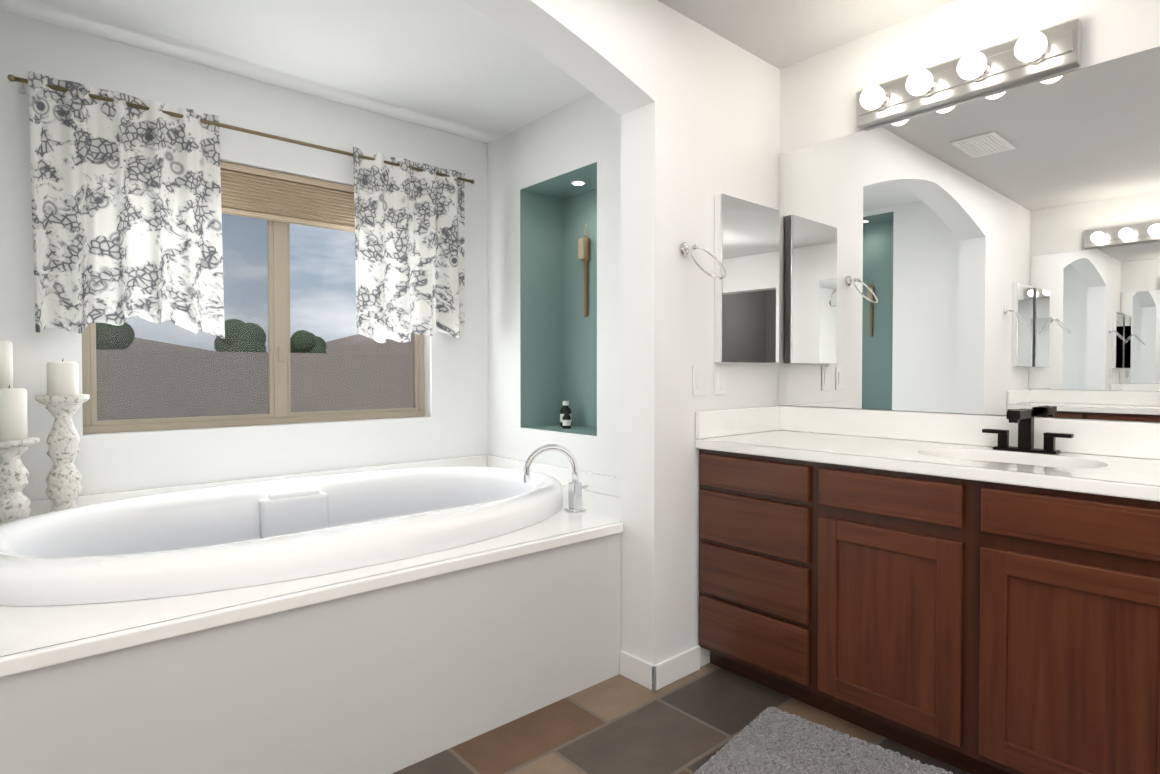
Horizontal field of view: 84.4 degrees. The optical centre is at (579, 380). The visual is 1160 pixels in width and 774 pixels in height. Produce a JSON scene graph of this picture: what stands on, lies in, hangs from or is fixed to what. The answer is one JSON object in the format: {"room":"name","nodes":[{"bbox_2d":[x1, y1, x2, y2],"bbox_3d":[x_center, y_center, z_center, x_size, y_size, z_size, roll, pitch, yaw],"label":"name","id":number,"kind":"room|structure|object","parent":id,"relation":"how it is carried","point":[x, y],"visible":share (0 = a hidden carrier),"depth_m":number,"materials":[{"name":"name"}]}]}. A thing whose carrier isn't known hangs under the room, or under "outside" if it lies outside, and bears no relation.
{"room":"bathroom","nodes":[
{"label":"bathroom","id":0,"kind":"room"},
{"bbox_2d":[0,340,12,387],"bbox_3d":[-2.035,0.189,2.240,0.156,0.685,0.156,-1,1,-41],"label":"candle","id":1,"kind":"object","parent":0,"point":[6,363],"visible":0.1,"depth_m":2.23,"materials":[{"name":"wax"}]},
{"bbox_2d":[0,10,487,656],"bbox_3d":[-1.444,-0.129,2.996,2.290,2.440,0.150,-1,1,-41],"label":"wall","id":2,"kind":"structure","parent":0,"point":[452,422],"depth_m":2.82,"materials":[{"name":"paint"}]},
{"bbox_2d":[7,71,474,342],"bbox_3d":[-1.310,-0.648,2.906,1.915,0.940,0.147,-1,1,-41],"label":"curtain rod","id":3,"kind":"object","parent":2,"relation":"attached to","point":[126,207],"visible":1,"depth_m":2.57,"materials":[{"name":"white fabric"}]},
{"bbox_2d":[28,71,224,338],"bbox_3d":[-1.739,-0.641,2.498,0.622,0.940,0.094,-1,1,-41],"label":"curtain","id":4,"kind":"object","parent":3,"relation":"hanging from","point":[126,189],"depth_m":2.46,"materials":[{"name":"white fabric"}]},
{"bbox_2d":[353,147,464,342],"bbox_3d":[-0.850,-0.655,3.272,0.621,0.938,0.092,-1,1,-41],"label":"curtain","id":5,"kind":"object","parent":3,"relation":"hanging from","point":[410,215],"depth_m":3.24,"materials":[{"name":"white fabric"}]},
{"bbox_2d":[82,216,424,433],"bbox_3d":[-1.425,-0.382,3.031,1.492,1.175,0.066,-1,1,-41],"label":"window","id":6,"kind":"structure","parent":2,"relation":"in","point":[278,311],"depth_m":2.99,"materials":[{"name":"beige wood"}]},
{"bbox_2d":[220,161,354,232],"bbox_3d":[-1.395,-0.855,2.988,1.480,0.221,0.044,-1,1,-41],"label":"window shade","id":7,"kind":"object","parent":2,"relation":"attached to","point":[254,192],"visible":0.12,"depth_m":2.99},
{"bbox_2d":[0,0,954,143],"bbox_3d":[0.111,-1.365,0.783,4.050,0.100,5.500,-1,1,-41],"label":"ceiling","id":8,"kind":"structure","parent":0,"point":[461,68],"depth_m":2.53,"materials":[{"name":"paint"}]},
{"bbox_2d":[487,93,620,541],"bbox_3d":[0.062,-0.135,3.361,0.460,2.440,1.580,-1,1,-41],"label":"wall","id":9,"kind":"structure","parent":0,"point":[581,132],"depth_m":3.24,"materials":[{"name":"paint"}]},
{"bbox_2d":[520,162,596,435],"bbox_3d":[-0.009,-0.384,3.316,0.298,1.278,0.608,-1,1,-41],"label":"wall niche","id":10,"kind":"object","parent":9,"relation":"attached to","point":[558,347],"depth_m":3.53,"materials":[{"name":"teal paint"}]},
{"bbox_2d":[560,401,571,426],"bbox_3d":[-0.078,0.181,3.503,0.063,0.140,0.063,-1,1,-41],"label":"bottle","id":11,"kind":"object","parent":10,"relation":"in","point":[565,407],"visible":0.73,"depth_m":3.49,"materials":[{"name":"black glass"}]},
{"bbox_2d":[562,411,570,428],"bbox_3d":[-0.071,0.208,3.397,0.045,0.090,0.044,-1,1,-41],"label":"bottle","id":12,"kind":"object","parent":10,"relation":"in","point":[566,422],"visible":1,"depth_m":3.38,"materials":[{"name":"black glass"}]},
{"bbox_2d":[571,180,585,184],"bbox_3d":[-0.008,-1.020,3.306,0.080,0.004,0.080,-1,1,-41],"label":"recessed light","id":13,"kind":"object","parent":10,"relation":"in","point":[577,182],"visible":1,"depth_m":3.29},
{"bbox_2d":[578,224,588,316],"bbox_3d":[0.022,-0.599,3.465,0.050,0.504,0.052,-1,1,-41],"label":"brush","id":14,"kind":"object","parent":10,"relation":"hanging from","point":[583,249],"visible":1,"depth_m":3.46,"materials":[{"name":"brown wood"}]},
{"bbox_2d":[462,0,779,666],"bbox_3d":[-0.602,-0.108,1.621,3.750,2.440,0.170,-1,1,-41],"label":"wall","id":15,"kind":"structure","parent":0,"point":[694,105],"depth_m":2.34,"materials":[{"name":"paint"}]},
{"bbox_2d":[620,645,699,690],"bbox_3d":[0.304,1.055,2.416,0.262,0.090,0.174,-1,1,-41],"label":"baseboard","id":16,"kind":"structure","parent":15,"relation":"attached to","point":[657,676],"depth_m":2.34,"materials":[{"name":"white wood"}]},
{"bbox_2d":[693,365,704,395],"bbox_3d":[0.451,-0.001,2.422,0.072,0.115,0.008,-1,1,-41],"label":"switch plate","id":17,"kind":"object","parent":15,"relation":"attached to","point":[698,380],"visible":1,"depth_m":2.42,"materials":[{"name":"plastic"}]},
{"bbox_2d":[679,242,725,279],"bbox_3d":[0.447,-0.435,2.319,0.165,0.150,0.146,-1,1,-41],"label":"towel ring","id":18,"kind":"object","parent":15,"relation":"attached to","point":[685,249],"visible":1,"depth_m":2.34,"materials":[{"name":"silver metal"}]},
{"bbox_2d":[715,365,726,394],"bbox_3d":[0.553,-0.002,2.511,0.072,0.115,0.008,-1,1,-41],"label":"switch plate","id":19,"kind":"object","parent":15,"relation":"attached to","point":[720,378],"visible":1,"depth_m":2.51,"materials":[{"name":"plastic"}]},
{"bbox_2d":[714,193,779,362],"bbox_3d":[0.685,-0.396,2.601,0.404,0.649,0.036,-1,1,-41],"label":"medicine cabinet mirror","id":20,"kind":"object","parent":15,"relation":"attached to","point":[746,318],"visible":1,"depth_m":2.56,"materials":[{"name":"silver metal"}]},
{"bbox_2d":[392,663,970,773],"bbox_3d":[0.111,1.175,0.823,4.050,0.100,5.500,-1,1,-41],"label":"floor","id":21,"kind":"structure","parent":0,"point":[692,723],"depth_m":2.02,"materials":[{"name":"tile"}]},
{"bbox_2d":[0,444,622,773],"bbox_3d":[-0.917,0.679,2.404,2.284,0.842,1.447,-1,1,-41],"label":"tub","id":22,"kind":"object","parent":21,"relation":"on","point":[386,619],"visible":1,"depth_m":1.80,"materials":[{"name":"ceramic"}]},
{"bbox_2d":[0,385,39,523],"bbox_3d":[-1.897,0.273,2.129,0.156,0.520,0.156,-1,1,-41],"label":"candle holder","id":23,"kind":"object","parent":22,"relation":"on","point":[16,441],"visible":0.75,"depth_m":2.10,"materials":[{"name":"ceramic"}]},
{"bbox_2d":[35,360,89,511],"bbox_3d":[-1.883,0.225,2.333,0.156,0.611,0.156,-1,1,-41],"label":"candle holder","id":24,"kind":"object","parent":22,"relation":"on","point":[62,399],"visible":0.9,"depth_m":2.30,"materials":[{"name":"ceramic"}]},
{"bbox_2d":[524,444,588,511],"bbox_3d":[-0.091,0.391,2.578,0.255,0.272,0.128,-1,1,-41],"label":"faucet","id":25,"kind":"object","parent":22,"relation":"on","point":[551,494],"depth_m":2.57,"materials":[{"name":"silver metal"}]},
{"bbox_2d":[694,706,952,773],"bbox_3d":[0.769,1.096,1.629,0.903,0.030,0.604,1,1,41],"label":"rug","id":26,"kind":"object","parent":21,"relation":"on","point":[771,740],"visible":1,"depth_m":1.86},
{"bbox_2d":[695,46,1159,773],"bbox_3d":[1.273,0.072,1.884,0.575,2.072,1.897,-1,1,-41],"label":"bathroom vanity","id":27,"kind":"object","parent":21,"relation":"on","point":[957,584],"visible":1,"depth_m":2.01,"materials":[{"name":"brown wood"}]},
{"bbox_2d":[695,406,1159,501],"bbox_3d":[1.273,0.245,1.887,0.575,0.245,1.897,-1,1,-41],"label":"countertop","id":28,"kind":"structure","parent":27,"relation":"on","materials":[{"name":"stone"}]},
{"bbox_2d":[778,46,1159,421],"bbox_3d":[1.488,-0.425,2.064,0.005,1.084,1.896,-1,1,-41],"label":"mirror","id":29,"kind":"object","parent":28,"relation":"on","point":[997,253],"depth_m":2.18,"materials":[{"name":"clear glass"}]},
{"bbox_2d":[982,409,1073,454],"bbox_3d":[1.376,0.158,1.998,0.162,0.135,0.240,-1,1,-41],"label":"faucet","id":30,"kind":"object","parent":28,"relation":"on","point":[1024,418],"depth_m":2.01,"materials":[{"name":"brown metal"}]},
{"bbox_2d":[778,0,1159,422],"bbox_3d":[2.100,-0.106,1.490,0.150,2.440,3.920,-1,1,-41],"label":"wall","id":31,"kind":"structure","parent":0,"point":[818,98],"depth_m":2.31,"materials":[{"name":"paint"}]},
{"bbox_2d":[856,18,1081,128],"bbox_3d":[1.267,-1.044,2.189,0.164,0.135,0.690,-1,1,-41],"label":"sconce","id":32,"kind":"object","parent":31,"relation":"attached to","point":[1029,56],"visible":1,"depth_m":2.13,"materials":[{"name":"silver metal"}]},
{"label":"outside","id":33,"kind":"structure","parent":0,"visible":0},
{"bbox_3d":[-15.120,1.091,28.810,65.000,0.100,56.600,-1,1,-41],"label":"ground","id":34,"kind":"structure","parent":33,"visible":0},
{"bbox_2d":[125,338,215,351],"bbox_3d":[-24.163,-0.600,26.599,17.700,3.350,13.200,-1,1,-41],"label":"house","id":35,"kind":"structure","parent":34,"relation":"on","point":[158,347],"depth_m":27.21,"materials":[{"name":"grey"}]},
{"bbox_2d":[96,319,326,352],"bbox_3d":[-10.403,-0.689,27.040,17.278,3.514,2.713,-1,1,-34],"label":"trees","id":36,"kind":"object","parent":34,"relation":"on","point":[301,337],"depth_m":24.56,"materials":[{"name":"green plant"}]},
{"bbox_2d":[96,349,412,420],"bbox_3d":[3.376,0.387,15.208,65.000,1.730,0.200,-1,1,-41],"label":"fence","id":37,"kind":"object","parent":34,"relation":"on","point":[390,395],"depth_m":8.34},
{"bbox_2d":[326,334,412,354],"bbox_3d":[-7.074,-1.079,38.188,21.700,3.950,14.200,-1,1,-41],"label":"mountain","id":38,"kind":"structure","parent":34,"relation":"on","point":[338,346],"depth_m":30.43}
]}

